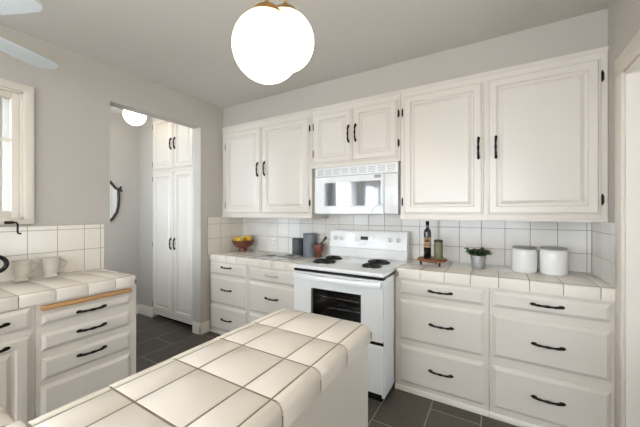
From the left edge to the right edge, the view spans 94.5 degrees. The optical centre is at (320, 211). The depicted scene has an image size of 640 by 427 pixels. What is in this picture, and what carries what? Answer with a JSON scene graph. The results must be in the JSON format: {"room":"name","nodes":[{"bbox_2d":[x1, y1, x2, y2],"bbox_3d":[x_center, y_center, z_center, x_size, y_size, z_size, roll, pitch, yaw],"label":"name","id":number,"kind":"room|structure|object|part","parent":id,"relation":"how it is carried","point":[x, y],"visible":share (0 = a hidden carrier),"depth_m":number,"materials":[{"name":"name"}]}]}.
{"room":"kitchen","nodes":[
{"label":"kitchen","id":0,"kind":"room"},
{"bbox_2d":[0,24,222,322],"bbox_3d":[-2.802,0.056,0.885,0.120,2.575,6.850,0,0,31],"label":"wall","id":1,"kind":"structure","parent":0,"point":[73,100],"depth_m":2.37,"materials":[{"name":"paint"}]},
{"bbox_2d":[0,78,34,234],"bbox_3d":[-2.345,-0.361,1.601,0.172,1.026,1.154,0,0,31],"label":"window","id":2,"kind":"structure","parent":1,"relation":"in","point":[16,99],"depth_m":2.01,"materials":[{"name":"beige paint"}]},
{"bbox_3d":[-2.351,-0.387,1.605,0.004,0.770,0.950,0,0,31],"label":"pane","id":3,"kind":"part","parent":2,"relation":"part of","materials":[{"name":"clear glass"}]},
{"bbox_3d":[-2.350,-0.387,1.605,0.040,0.846,1.026,0,0,31],"label":"sash","id":4,"kind":"part","parent":2,"relation":"part of","materials":[{"name":"beige paint"}]},
{"bbox_3d":[-2.044,0.106,1.963,0.022,0.092,0.080,0,0,37],"label":"crank handle","id":5,"kind":"part","parent":2,"relation":"part of","materials":[{"name":"brown metal"}]},
{"bbox_2d":[0,224,103,281],"bbox_3d":[-2.213,0.283,1.747,0.010,0.370,1.636,0,0,31],"label":"backsplash","id":6,"kind":"structure","parent":1,"relation":"attached to","point":[81,246],"depth_m":2.17,"materials":[{"name":"tile"}]},
{"bbox_2d":[192,320,209,334],"bbox_3d":[-1.343,1.283,3.317,0.136,0.120,0.126,0,0,31],"label":"baseboard","id":7,"kind":"structure","parent":1,"relation":"attached to","point":[197,328],"depth_m":3.27,"materials":[{"name":"beige paint"}]},
{"bbox_2d":[207,217,242,254],"bbox_3d":[-1.133,0.271,3.558,0.010,0.425,0.546,0,0,31],"label":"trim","id":8,"kind":"structure","parent":1,"relation":"attached to","point":[220,230],"depth_m":3.50,"materials":[{"name":"tile"}]},
{"bbox_2d":[110,112,138,303],"bbox_3d":[-2.626,0.056,3.748,0.150,2.575,2.150,0,0,31],"label":"wall","id":9,"kind":"structure","parent":0,"point":[124,136],"depth_m":3.81,"materials":[{"name":"paint"}]},
{"bbox_2d":[110,181,122,221],"bbox_3d":[-2.655,-0.130,3.521,0.040,0.587,0.542,0,0,31],"label":"wall mirror","id":10,"kind":"object","parent":9,"relation":"attached to","point":[114,191],"visible":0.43,"depth_m":3.67,"materials":[{"name":"silver metal"}]},
{"bbox_3d":[-2.663,-0.130,3.526,0.010,0.555,0.456,0,0,31],"label":"glass","id":11,"kind":"part","parent":10,"relation":"part of","materials":[{"name":"white mirror"}]},
{"bbox_2d":[136,304,152,316],"bbox_3d":[-2.597,1.283,3.335,0.323,0.120,1.230,0,0,31],"label":"baseboard","id":12,"kind":"structure","parent":9,"relation":"attached to","point":[141,309],"depth_m":3.85,"materials":[{"name":"beige paint"}]},
{"bbox_2d":[139,117,157,316],"bbox_3d":[-2.128,0.056,4.121,0.323,2.575,0.600,0,0,31],"label":"wall","id":13,"kind":"structure","parent":0,"point":[145,130],"depth_m":3.86,"materials":[{"name":"paint"}]},
{"bbox_2d":[0,0,611,117],"bbox_3d":[-1.261,-1.282,0.082,6.250,0.100,7.050,0,0,31],"label":"ceiling","id":14,"kind":"structure","parent":0,"point":[183,46],"depth_m":2.01,"materials":[{"name":"paint"}]},
{"bbox_2d":[0,0,57,69],"bbox_3d":[-1.768,-1.052,1.327,0.832,0.360,0.832,0,0,-37],"label":"ceiling fan","id":15,"kind":"object","parent":14,"relation":"hanging from","point":[7,7],"visible":1,"depth_m":1.61,"materials":[{"name":"white"}]},
{"bbox_3d":[-1.456,-0.907,1.285,0.470,0.028,0.140,0,0,8],"label":"blade","id":16,"kind":"part","parent":15,"relation":"part of","materials":[{"name":"white"}]},
{"bbox_3d":[-1.725,-0.907,1.639,0.140,0.028,0.470,0,0,8],"label":"blade","id":17,"kind":"part","parent":15,"relation":"part of","materials":[{"name":"white"}]},
{"bbox_2d":[123,110,145,125],"bbox_3d":[-2.050,-1.093,3.260,0.220,0.278,0.220,0,0,31],"label":"globe ceiling light","id":18,"kind":"object","parent":14,"relation":"attached to","point":[133,118],"visible":0.49,"depth_m":3.19,"materials":[{"name":"white glass"}]},
{"bbox_2d":[232,0,313,83],"bbox_3d":[-0.170,-0.845,1.170,0.380,0.775,0.487,0,0,31],"label":"globe pendant","id":19,"kind":"object","parent":14,"relation":"hanging from","point":[271,42],"visible":1,"depth_m":0.96,"materials":[{"name":"white glass"}]},
{"bbox_3d":[-0.157,-0.747,1.300,0.252,0.252,0.252,0,0,31],"label":"globe","id":20,"kind":"part","parent":19,"relation":"part of","materials":[{"name":"white glass"}]},
{"bbox_2d":[136,313,518,426],"bbox_3d":[-1.261,1.393,0.082,6.250,0.100,7.050,0,0,31],"label":"floor","id":21,"kind":"structure","parent":0,"point":[159,339],"depth_m":2.12,"materials":[{"name":"tile"}]},
{"bbox_2d":[0,305,34,423],"bbox_3d":[-1.990,0.934,1.543,0.577,0.818,0.613,0,0,31],"label":"base cabinet","id":22,"kind":"object","parent":21,"relation":"on","point":[17,326],"visible":0.99,"depth_m":1.61,"materials":[{"name":"paint"}]},
{"bbox_3d":[-1.695,0.598,1.505,0.031,0.021,0.170,0,0,31],"label":"handle","id":23,"kind":"part","parent":22,"relation":"part of","materials":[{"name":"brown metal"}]},
{"bbox_3d":[-1.695,0.726,1.505,0.031,0.021,0.170,0,0,31],"label":"handle","id":24,"kind":"part","parent":22,"relation":"part of","materials":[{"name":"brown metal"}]},
{"bbox_3d":[-1.773,0.595,1.419,0.020,0.116,0.563,0,0,31],"label":"drawer","id":25,"kind":"part","parent":22,"relation":"part of","materials":[{"name":"paint"}]},
{"bbox_3d":[-1.772,0.991,1.419,0.021,0.605,0.563,0,0,31],"label":"door","id":26,"kind":"part","parent":22,"relation":"part of","materials":[{"name":"paint"}]},
{"bbox_2d":[35,284,135,417],"bbox_3d":[-1.692,0.934,2.043,0.577,0.818,0.548,0,0,31],"label":"base cabinet","id":27,"kind":"object","parent":21,"relation":"on","point":[85,345],"visible":0.71,"depth_m":1.86,"materials":[{"name":"paint"}]},
{"bbox_2d":[0,268,136,311],"bbox_3d":[-1.976,0.491,1.592,0.553,0.066,1.612,0,0,31],"label":"countertop","id":28,"kind":"structure","parent":27,"relation":"on","point":[37,290],"depth_m":1.87,"materials":[{"name":"tile"}]},
{"bbox_2d":[0,255,8,272],"bbox_3d":[-1.995,0.356,1.771,0.110,0.203,0.186,0,0,31],"label":"mug","id":29,"kind":"object","parent":28,"relation":"on","point":[5,260],"visible":1,"depth_m":1.82,"materials":[{"name":"black ceramic"}]},
{"bbox_2d":[10,259,39,281],"bbox_3d":[-1.977,0.390,1.973,0.132,0.137,0.108,0,0,-26],"label":"cup","id":30,"kind":"object","parent":28,"relation":"on","point":[21,269],"visible":1,"depth_m":1.94,"materials":[{"name":"white ceramic"}]},
{"bbox_3d":[-1.954,0.373,2.024,0.012,0.080,0.054,0,0,31],"label":"handle","id":31,"kind":"part","parent":30,"relation":"part of","materials":[{"name":"white ceramic"}]},
{"bbox_2d":[41,256,66,277],"bbox_3d":[-1.900,0.390,2.102,0.132,0.137,0.108,0,0,-26],"label":"cup","id":32,"kind":"object","parent":28,"relation":"on","point":[50,265],"visible":1,"depth_m":2.07,"materials":[{"name":"white ceramic"}]},
{"bbox_3d":[-1.484,1.151,1.904,0.020,0.285,0.478,0,0,31],"label":"drawer","id":33,"kind":"part","parent":27,"relation":"part of","materials":[{"name":"paint"}]},
{"bbox_3d":[-1.484,0.908,1.904,0.020,0.125,0.478,0,0,31],"label":"drawer","id":34,"kind":"part","parent":27,"relation":"part of","materials":[{"name":"paint"}]},
{"bbox_3d":[-1.484,0.753,1.904,0.020,0.100,0.478,0,0,31],"label":"drawer","id":35,"kind":"part","parent":27,"relation":"part of","materials":[{"name":"paint"}]},
{"bbox_3d":[-1.484,0.622,1.904,0.020,0.058,0.478,0,0,31],"label":"drawer","id":36,"kind":"part","parent":27,"relation":"part of","materials":[{"name":"paint"}]},
{"bbox_3d":[-1.461,0.893,1.898,0.031,0.021,0.170,0,0,31],"label":"handle","id":37,"kind":"part","parent":27,"relation":"part of","materials":[{"name":"brown metal"}]},
{"bbox_3d":[-1.461,0.742,1.898,0.031,0.021,0.170,0,0,31],"label":"handle","id":38,"kind":"part","parent":27,"relation":"part of","materials":[{"name":"brown metal"}]},
{"bbox_3d":[-1.462,0.622,1.896,0.031,0.021,0.170,0,0,31],"label":"handle","id":39,"kind":"part","parent":27,"relation":"part of","materials":[{"name":"brown metal"}]},
{"bbox_2d":[152,118,193,325],"bbox_3d":[-1.636,0.057,3.795,0.853,2.573,0.652,0,0,31],"label":"pantry cabinet","id":40,"kind":"object","parent":21,"relation":"on","point":[173,144],"visible":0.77,"depth_m":3.54,"materials":[{"name":"paint"}]},
{"bbox_3d":[-1.947,0.371,3.645,0.432,1.733,0.021,0,0,31],"label":"door","id":41,"kind":"part","parent":40,"relation":"part of","materials":[{"name":"paint"}]},
{"bbox_3d":[-1.947,-0.838,3.645,0.432,0.638,0.021,0,0,31],"label":"door","id":42,"kind":"part","parent":40,"relation":"part of","materials":[{"name":"paint"}]},
{"bbox_3d":[-1.594,0.371,3.435,0.366,1.733,0.021,0,0,31],"label":"door","id":43,"kind":"part","parent":40,"relation":"part of","materials":[{"name":"paint"}]},
{"bbox_3d":[-1.594,-0.838,3.435,0.366,0.638,0.021,0,0,31],"label":"door","id":44,"kind":"part","parent":40,"relation":"part of","materials":[{"name":"paint"}]},
{"bbox_2d":[0,308,371,426],"bbox_3d":[-0.602,0.885,0.709,0.940,0.915,1.542,0,0,31],"label":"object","id":45,"kind":"structure","parent":21,"relation":"on","point":[284,367],"depth_m":0.78,"materials":[{"name":"tile"}]},
{"bbox_2d":[210,260,248,334],"bbox_3d":[-0.888,0.944,3.398,0.591,0.798,0.547,0,0,31],"label":"base cabinet","id":46,"kind":"object","parent":21,"relation":"on","point":[229,282],"visible":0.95,"depth_m":3.18,"materials":[{"name":"paint"}]},
{"bbox_3d":[-1.006,1.326,3.199,0.591,0.034,0.014,0,0,31],"label":"trim","id":47,"kind":"part","parent":46,"relation":"part of","materials":[{"name":"paint"}]},
{"bbox_3d":[-1.010,1.163,3.198,0.561,0.260,0.020,0,0,31],"label":"drawer","id":48,"kind":"part","parent":46,"relation":"part of","materials":[{"name":"paint"}]},
{"bbox_3d":[-1.010,0.862,3.198,0.561,0.293,0.020,0,0,31],"label":"drawer","id":49,"kind":"part","parent":46,"relation":"part of","materials":[{"name":"paint"}]},
{"bbox_3d":[-1.010,0.623,3.198,0.561,0.130,0.020,0,0,31],"label":"drawer","id":50,"kind":"part","parent":46,"relation":"part of","materials":[{"name":"paint"}]},
{"bbox_2d":[249,265,293,322],"bbox_3d":[-0.312,0.944,3.055,0.745,0.798,0.547,0,0,31],"label":"base cabinet","id":51,"kind":"object","parent":21,"relation":"on","point":[271,290],"visible":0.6,"depth_m":2.89,"materials":[{"name":"paint"}]},
{"bbox_3d":[-0.450,1.163,2.864,0.665,0.260,0.020,0,0,31],"label":"drawer","id":52,"kind":"part","parent":51,"relation":"part of","materials":[{"name":"paint"}]},
{"bbox_2d":[209,249,323,270],"bbox_3d":[-0.554,0.508,3.217,1.332,0.071,0.520,0,0,31],"label":"countertop","id":53,"kind":"structure","parent":51,"relation":"on","point":[246,258],"depth_m":3.08,"materials":[{"name":"tile"}]},
{"bbox_2d":[231,239,253,251],"bbox_3d":[-0.933,0.405,3.542,0.266,0.137,0.266,0,0,31],"label":"fruit bowl","id":54,"kind":"object","parent":53,"relation":"on","point":[243,245],"visible":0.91,"depth_m":3.46,"materials":[{"name":"brown wood"}]},
{"bbox_2d":[253,253,302,259],"bbox_3d":[-0.445,0.464,3.111,0.430,0.017,0.290,0,0,23],"label":"open book","id":55,"kind":"object","parent":53,"relation":"on","point":[279,256],"visible":1,"depth_m":3.05,"materials":[{"name":"grey paper"}]},
{"bbox_2d":[277,254,295,258],"bbox_3d":[-0.350,0.461,3.072,0.164,0.011,0.220,0,0,23],"label":"print","id":56,"kind":"object","parent":55,"relation":"on","point":[287,256],"depth_m":3.04},
{"bbox_2d":[292,238,302,255],"bbox_3d":[-0.255,0.380,3.254,0.125,0.186,0.125,0,0,31],"label":"canister","id":57,"kind":"object","parent":53,"relation":"on","point":[297,243],"visible":0.82,"depth_m":3.20,"materials":[{"name":"metal"}]},
{"bbox_2d":[303,233,316,256],"bbox_3d":[-0.120,0.350,3.168,0.145,0.246,0.145,0,0,31],"label":"canister","id":58,"kind":"object","parent":53,"relation":"on","point":[309,239],"visible":0.91,"depth_m":3.10,"materials":[{"name":"grey metal"}]},
{"bbox_2d":[313,244,323,257],"bbox_3d":[-0.024,0.402,3.041,0.116,0.143,0.116,0,0,31],"label":"mortar","id":59,"kind":"object","parent":53,"relation":"on","point":[318,249],"visible":0.93,"depth_m":3.00,"materials":[{"name":"orange wood"}]},
{"bbox_3d":[-0.450,0.860,2.864,0.665,0.297,0.020,0,0,31],"label":"drawer","id":60,"kind":"part","parent":51,"relation":"part of","materials":[{"name":"paint"}]},
{"bbox_3d":[-0.450,0.625,2.864,0.665,0.135,0.020,0,0,31],"label":"drawer","id":61,"kind":"part","parent":51,"relation":"part of","materials":[{"name":"paint"}]},
{"bbox_2d":[293,229,409,401],"bbox_3d":[0.272,0.759,2.532,0.772,1.168,0.781,0,0,31],"label":"electric range","id":62,"kind":"object","parent":21,"relation":"on","point":[355,282],"visible":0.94,"depth_m":2.25,"materials":[{"name":"white metal"}]},
{"bbox_2d":[293,270,383,342],"bbox_3d":[0.231,0.698,2.464,0.758,0.431,0.621,0,0,31],"label":"oven","id":63,"kind":"object","parent":62,"relation":"in","point":[354,298],"depth_m":2.21,"materials":[{"name":"white metal"}]},
{"bbox_2d":[293,255,408,277],"bbox_3d":[0.286,0.444,2.556,0.772,0.030,0.726,0,0,31],"label":"cooktop","id":64,"kind":"object","parent":62,"relation":"in","point":[358,266],"depth_m":2.37,"materials":[{"name":"white metal"}]},
{"bbox_3d":[0.443,0.302,2.819,0.766,0.254,0.104,0,0,31],"label":"panel","id":65,"kind":"part","parent":62,"relation":"part of","materials":[{"name":"white metal"}]},
{"bbox_3d":[0.112,1.112,2.264,0.758,0.342,0.026,0,0,31],"label":"storage drawer","id":66,"kind":"part","parent":62,"relation":"part of","materials":[{"name":"white metal"}]},
{"bbox_2d":[395,276,488,416],"bbox_3d":[0.953,0.919,2.301,0.624,0.848,0.547,0,0,31],"label":"base cabinet","id":67,"kind":"object","parent":21,"relation":"on","point":[442,329],"visible":0.99,"depth_m":2.08,"materials":[{"name":"paint"}]},
{"bbox_3d":[0.834,1.135,2.072,0.170,0.021,0.031,0,0,31],"label":"handle","id":68,"kind":"part","parent":67,"relation":"part of","materials":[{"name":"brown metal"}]},
{"bbox_3d":[0.832,0.567,2.073,0.170,0.021,0.031,0,0,31],"label":"handle","id":69,"kind":"part","parent":67,"relation":"part of","materials":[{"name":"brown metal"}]},
{"bbox_3d":[0.837,0.805,2.070,0.170,0.021,0.031,0,0,31],"label":"handle","id":70,"kind":"part","parent":67,"relation":"part of","materials":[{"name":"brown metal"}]},
{"bbox_3d":[0.838,1.137,2.096,0.557,0.279,0.020,0,0,31],"label":"drawer","id":71,"kind":"part","parent":67,"relation":"part of","materials":[{"name":"paint"}]},
{"bbox_3d":[0.838,0.806,2.096,0.557,0.298,0.020,0,0,31],"label":"drawer","id":72,"kind":"part","parent":67,"relation":"part of","materials":[{"name":"paint"}]},
{"bbox_3d":[0.838,0.567,2.096,0.557,0.103,0.020,0,0,31],"label":"drawer","id":73,"kind":"part","parent":67,"relation":"part of","materials":[{"name":"paint"}]},
{"bbox_3d":[0.834,1.326,2.102,0.624,0.034,0.014,0,0,31],"label":"trim","id":74,"kind":"part","parent":67,"relation":"part of","materials":[{"name":"paint"}]},
{"bbox_2d":[395,259,614,301],"bbox_3d":[1.222,0.458,2.158,1.234,0.071,0.520,0,0,31],"label":"countertop","id":75,"kind":"structure","parent":67,"relation":"on","point":[586,285],"depth_m":1.95,"materials":[{"name":"tile"}]},
{"bbox_2d":[417,256,446,266],"bbox_3d":[0.883,0.395,2.355,0.224,0.056,0.224,0,0,31],"label":"stand","id":76,"kind":"object","parent":75,"relation":"on","point":[421,259],"visible":0.93,"depth_m":2.29,"materials":[{"name":"brown wood"}]},
{"bbox_2d":[424,221,430,257],"bbox_3d":[0.853,0.220,2.373,0.057,0.294,0.058,0,0,31],"label":"wine bottle","id":77,"kind":"object","parent":76,"relation":"on","point":[427,232],"visible":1,"depth_m":2.35,"materials":[{"name":"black glass"}]},
{"bbox_2d":[434,239,442,258],"bbox_3d":[0.920,0.292,2.318,0.066,0.149,0.066,0,0,31],"label":"jar candle","id":78,"kind":"object","parent":76,"relation":"on","point":[438,244],"visible":1,"depth_m":2.29,"materials":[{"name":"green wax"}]},
{"bbox_2d":[464,247,492,268],"bbox_3d":[1.177,0.346,2.219,0.196,0.154,0.192,0,0,31],"label":"potted herb","id":79,"kind":"object","parent":75,"relation":"on","point":[478,256],"visible":1,"depth_m":2.19,"materials":[{"name":"green plant"}]},
{"bbox_2d":[470,255,485,268],"bbox_3d":[1.180,0.374,2.224,0.112,0.098,0.112,0,0,31],"label":"pot","id":80,"kind":"object","parent":79,"relation":"attached to","point":[477,261],"depth_m":2.19,"materials":[{"name":"white ceramic"}]},
{"bbox_2d":[511,245,536,273],"bbox_3d":[1.443,0.334,2.103,0.152,0.179,0.152,0,0,31],"label":"lidded canister","id":81,"kind":"object","parent":75,"relation":"on","point":[523,258],"visible":1,"depth_m":2.04,"materials":[{"name":"white ceramic"}]},
{"bbox_3d":[1.443,0.252,2.103,0.144,0.016,0.144,0,0,31],"label":"lid","id":82,"kind":"part","parent":81,"relation":"part of","materials":[{"name":"grey"}]},
{"bbox_2d":[539,246,568,275],"bbox_3d":[1.587,0.332,2.020,0.158,0.183,0.158,0,0,31],"label":"lidded canister","id":83,"kind":"object","parent":75,"relation":"on","point":[553,260],"visible":1,"depth_m":1.96,"materials":[{"name":"white ceramic"}]},
{"bbox_3d":[1.587,0.248,2.020,0.150,0.016,0.150,0,0,31],"label":"lid","id":84,"kind":"part","parent":83,"relation":"part of","materials":[{"name":"grey"}]},
{"bbox_2d":[489,288,614,426],"bbox_3d":[1.487,0.919,1.982,0.617,0.848,0.547,0,0,31],"label":"base cabinet","id":85,"kind":"object","parent":21,"relation":"on","point":[552,357],"visible":0.98,"depth_m":1.77,"materials":[{"name":"paint"}]},
{"bbox_3d":[1.369,1.326,1.783,0.617,0.034,0.014,0,0,31],"label":"trim","id":86,"kind":"part","parent":85,"relation":"part of","materials":[{"name":"paint"}]},
{"bbox_3d":[1.349,0.562,1.765,0.170,0.021,0.031,0,0,31],"label":"handle","id":87,"kind":"part","parent":85,"relation":"part of","materials":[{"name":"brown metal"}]},
{"bbox_3d":[1.353,1.127,1.762,0.170,0.021,0.031,0,0,31],"label":"handle","id":88,"kind":"part","parent":85,"relation":"part of","materials":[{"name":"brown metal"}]},
{"bbox_3d":[1.353,0.803,1.762,0.170,0.021,0.031,0,0,31],"label":"handle","id":89,"kind":"part","parent":85,"relation":"part of","materials":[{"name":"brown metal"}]},
{"bbox_3d":[1.362,1.134,1.784,0.568,0.268,0.020,0,0,31],"label":"drawer","id":90,"kind":"part","parent":85,"relation":"part of","materials":[{"name":"paint"}]},
{"bbox_3d":[1.362,0.801,1.784,0.568,0.277,0.020,0,0,31],"label":"drawer","id":91,"kind":"part","parent":85,"relation":"part of","materials":[{"name":"paint"}]},
{"bbox_3d":[1.362,0.566,1.784,0.568,0.101,0.020,0,0,31],"label":"drawer","id":92,"kind":"part","parent":85,"relation":"part of","materials":[{"name":"paint"}]},
{"bbox_2d":[223,8,607,126],"bbox_3d":[0.369,-1.112,2.794,3.373,0.240,0.323,0,0,31],"label":"wall","id":93,"kind":"structure","parent":0,"point":[589,31],"depth_m":2.26,"materials":[{"name":"paint"}]},
{"bbox_2d":[608,0,639,222],"bbox_3d":[0.211,0.056,-0.912,0.150,2.575,6.850,0,0,31],"label":"wall","id":94,"kind":"structure","parent":0,"point":[623,15],"depth_m":1.69,"materials":[{"name":"paint"}]},
{"bbox_2d":[591,222,614,287],"bbox_3d":[1.764,0.247,1.850,0.010,0.372,0.514,0,0,31],"label":"backsplash","id":95,"kind":"structure","parent":94,"relation":"attached to","point":[602,234],"depth_m":1.83,"materials":[{"name":"tile"}]},
{"bbox_2d":[615,30,639,426],"bbox_3d":[1.417,0.257,1.124,0.174,2.172,1.082,0,0,31],"label":"doorway","id":96,"kind":"structure","parent":94,"relation":"in","point":[627,65],"depth_m":1.52,"materials":[{"name":"beige paint"}]},
{"bbox_3d":[0.554,0.055,2.958,3.523,2.575,0.150,0,0,31],"label":"wall","id":97,"kind":"structure","parent":0,"visible":0},
{"bbox_2d":[221,109,327,218],"bbox_3d":[-0.556,-0.464,3.304,1.257,1.056,0.374,0,0,31],"label":"upper cabinet","id":98,"kind":"object","parent":97,"relation":"attached to","point":[268,172],"visible":1,"depth_m":3.11,"materials":[{"name":"paint"}]},
{"bbox_3d":[-0.882,-0.451,3.325,0.550,0.937,0.021,0,0,31],"label":"door","id":99,"kind":"part","parent":98,"relation":"part of","materials":[{"name":"paint"}]},
{"bbox_3d":[-0.632,-0.981,3.177,1.257,0.022,0.018,0,0,31],"label":"crown moulding","id":100,"kind":"part","parent":98,"relation":"part of","materials":[{"name":"paint"}]},
{"bbox_3d":[-0.630,0.052,3.180,1.257,0.024,0.012,0,0,31],"label":"rail","id":101,"kind":"part","parent":98,"relation":"part of","materials":[{"name":"paint"}]},
{"bbox_3d":[-0.374,-0.451,3.022,0.593,0.937,0.021,0,0,31],"label":"door","id":102,"kind":"part","parent":98,"relation":"part of","materials":[{"name":"paint"}]},
{"bbox_2d":[272,238,276,247],"bbox_3d":[-0.556,0.363,3.517,0.072,0.116,0.009,0,0,31],"label":"wall outlet","id":103,"kind":"object","parent":97,"relation":"attached to","point":[274,240],"visible":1,"depth_m":3.51,"materials":[{"name":"white plastic"}]},
{"bbox_2d":[311,90,400,168],"bbox_3d":[0.353,-0.705,2.762,0.856,0.575,0.374,0,0,31],"label":"upper cabinet","id":104,"kind":"object","parent":97,"relation":"attached to","point":[367,130],"visible":0.98,"depth_m":2.60,"materials":[{"name":"paint"}]},
{"bbox_3d":[0.101,-0.687,2.738,0.404,0.476,0.021,0,0,31],"label":"door","id":105,"kind":"part","parent":104,"relation":"part of","materials":[{"name":"paint"}]},
{"bbox_3d":[0.278,-0.981,2.635,0.856,0.022,0.018,0,0,31],"label":"crown moulding","id":106,"kind":"part","parent":104,"relation":"part of","materials":[{"name":"paint"}]},
{"bbox_2d":[315,162,400,214],"bbox_3d":[0.370,-0.197,2.763,0.800,0.437,0.352,0,0,31],"label":"microwave","id":107,"kind":"object","parent":104,"relation":"attached to","point":[366,189],"visible":1,"depth_m":2.58,"materials":[{"name":"white plastic"}]},
{"bbox_3d":[0.240,-0.154,2.660,0.678,0.336,0.031,0,0,31],"label":"door","id":108,"kind":"part","parent":107,"relation":"part of","materials":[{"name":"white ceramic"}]},
{"bbox_3d":[0.584,-0.154,2.456,0.117,0.336,0.029,0,0,31],"label":"control panel","id":109,"kind":"part","parent":107,"relation":"part of","materials":[{"name":"white plastic"}]},
{"bbox_3d":[0.456,-0.687,2.527,0.401,0.476,0.021,0,0,31],"label":"door","id":110,"kind":"part","parent":104,"relation":"part of","materials":[{"name":"paint"}]},
{"bbox_2d":[243,214,590,272],"bbox_3d":[0.449,0.253,2.928,3.354,0.460,0.010,0,0,31],"label":"backsplash","id":111,"kind":"structure","parent":97,"relation":"attached to","point":[498,237],"depth_m":2.53,"materials":[{"name":"tile"}]},
{"bbox_2d":[400,46,608,222],"bbox_3d":[1.260,-0.464,2.221,1.252,1.056,0.374,0,0,31],"label":"upper cabinet","id":112,"kind":"object","parent":97,"relation":"attached to","point":[527,142],"visible":1,"depth_m":2.02,"materials":[{"name":"paint"}]},
{"bbox_3d":[0.911,-0.457,2.255,0.572,0.956,0.021,0,0,31],"label":"door","id":113,"kind":"part","parent":112,"relation":"part of","materials":[{"name":"paint"}]},
{"bbox_3d":[1.119,-0.457,2.105,0.021,0.165,0.031,0,0,31],"label":"handle","id":114,"kind":"part","parent":112,"relation":"part of","materials":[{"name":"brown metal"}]},
{"bbox_3d":[1.211,-0.452,2.051,0.021,0.165,0.031,0,0,31],"label":"handle","id":115,"kind":"part","parent":112,"relation":"part of","materials":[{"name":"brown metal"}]},
{"bbox_3d":[1.186,0.052,2.097,1.252,0.024,0.012,0,0,31],"label":"rail","id":116,"kind":"part","parent":112,"relation":"part of","materials":[{"name":"paint"}]},
{"bbox_3d":[1.185,-0.981,2.095,1.252,0.022,0.018,0,0,31],"label":"crown moulding","id":117,"kind":"part","parent":112,"relation":"part of","materials":[{"name":"paint"}]},
{"bbox_3d":[1.435,-0.457,1.944,0.602,0.956,0.021,0,0,31],"label":"door","id":118,"kind":"part","parent":112,"relation":"part of","materials":[{"name":"paint"}]}
]}

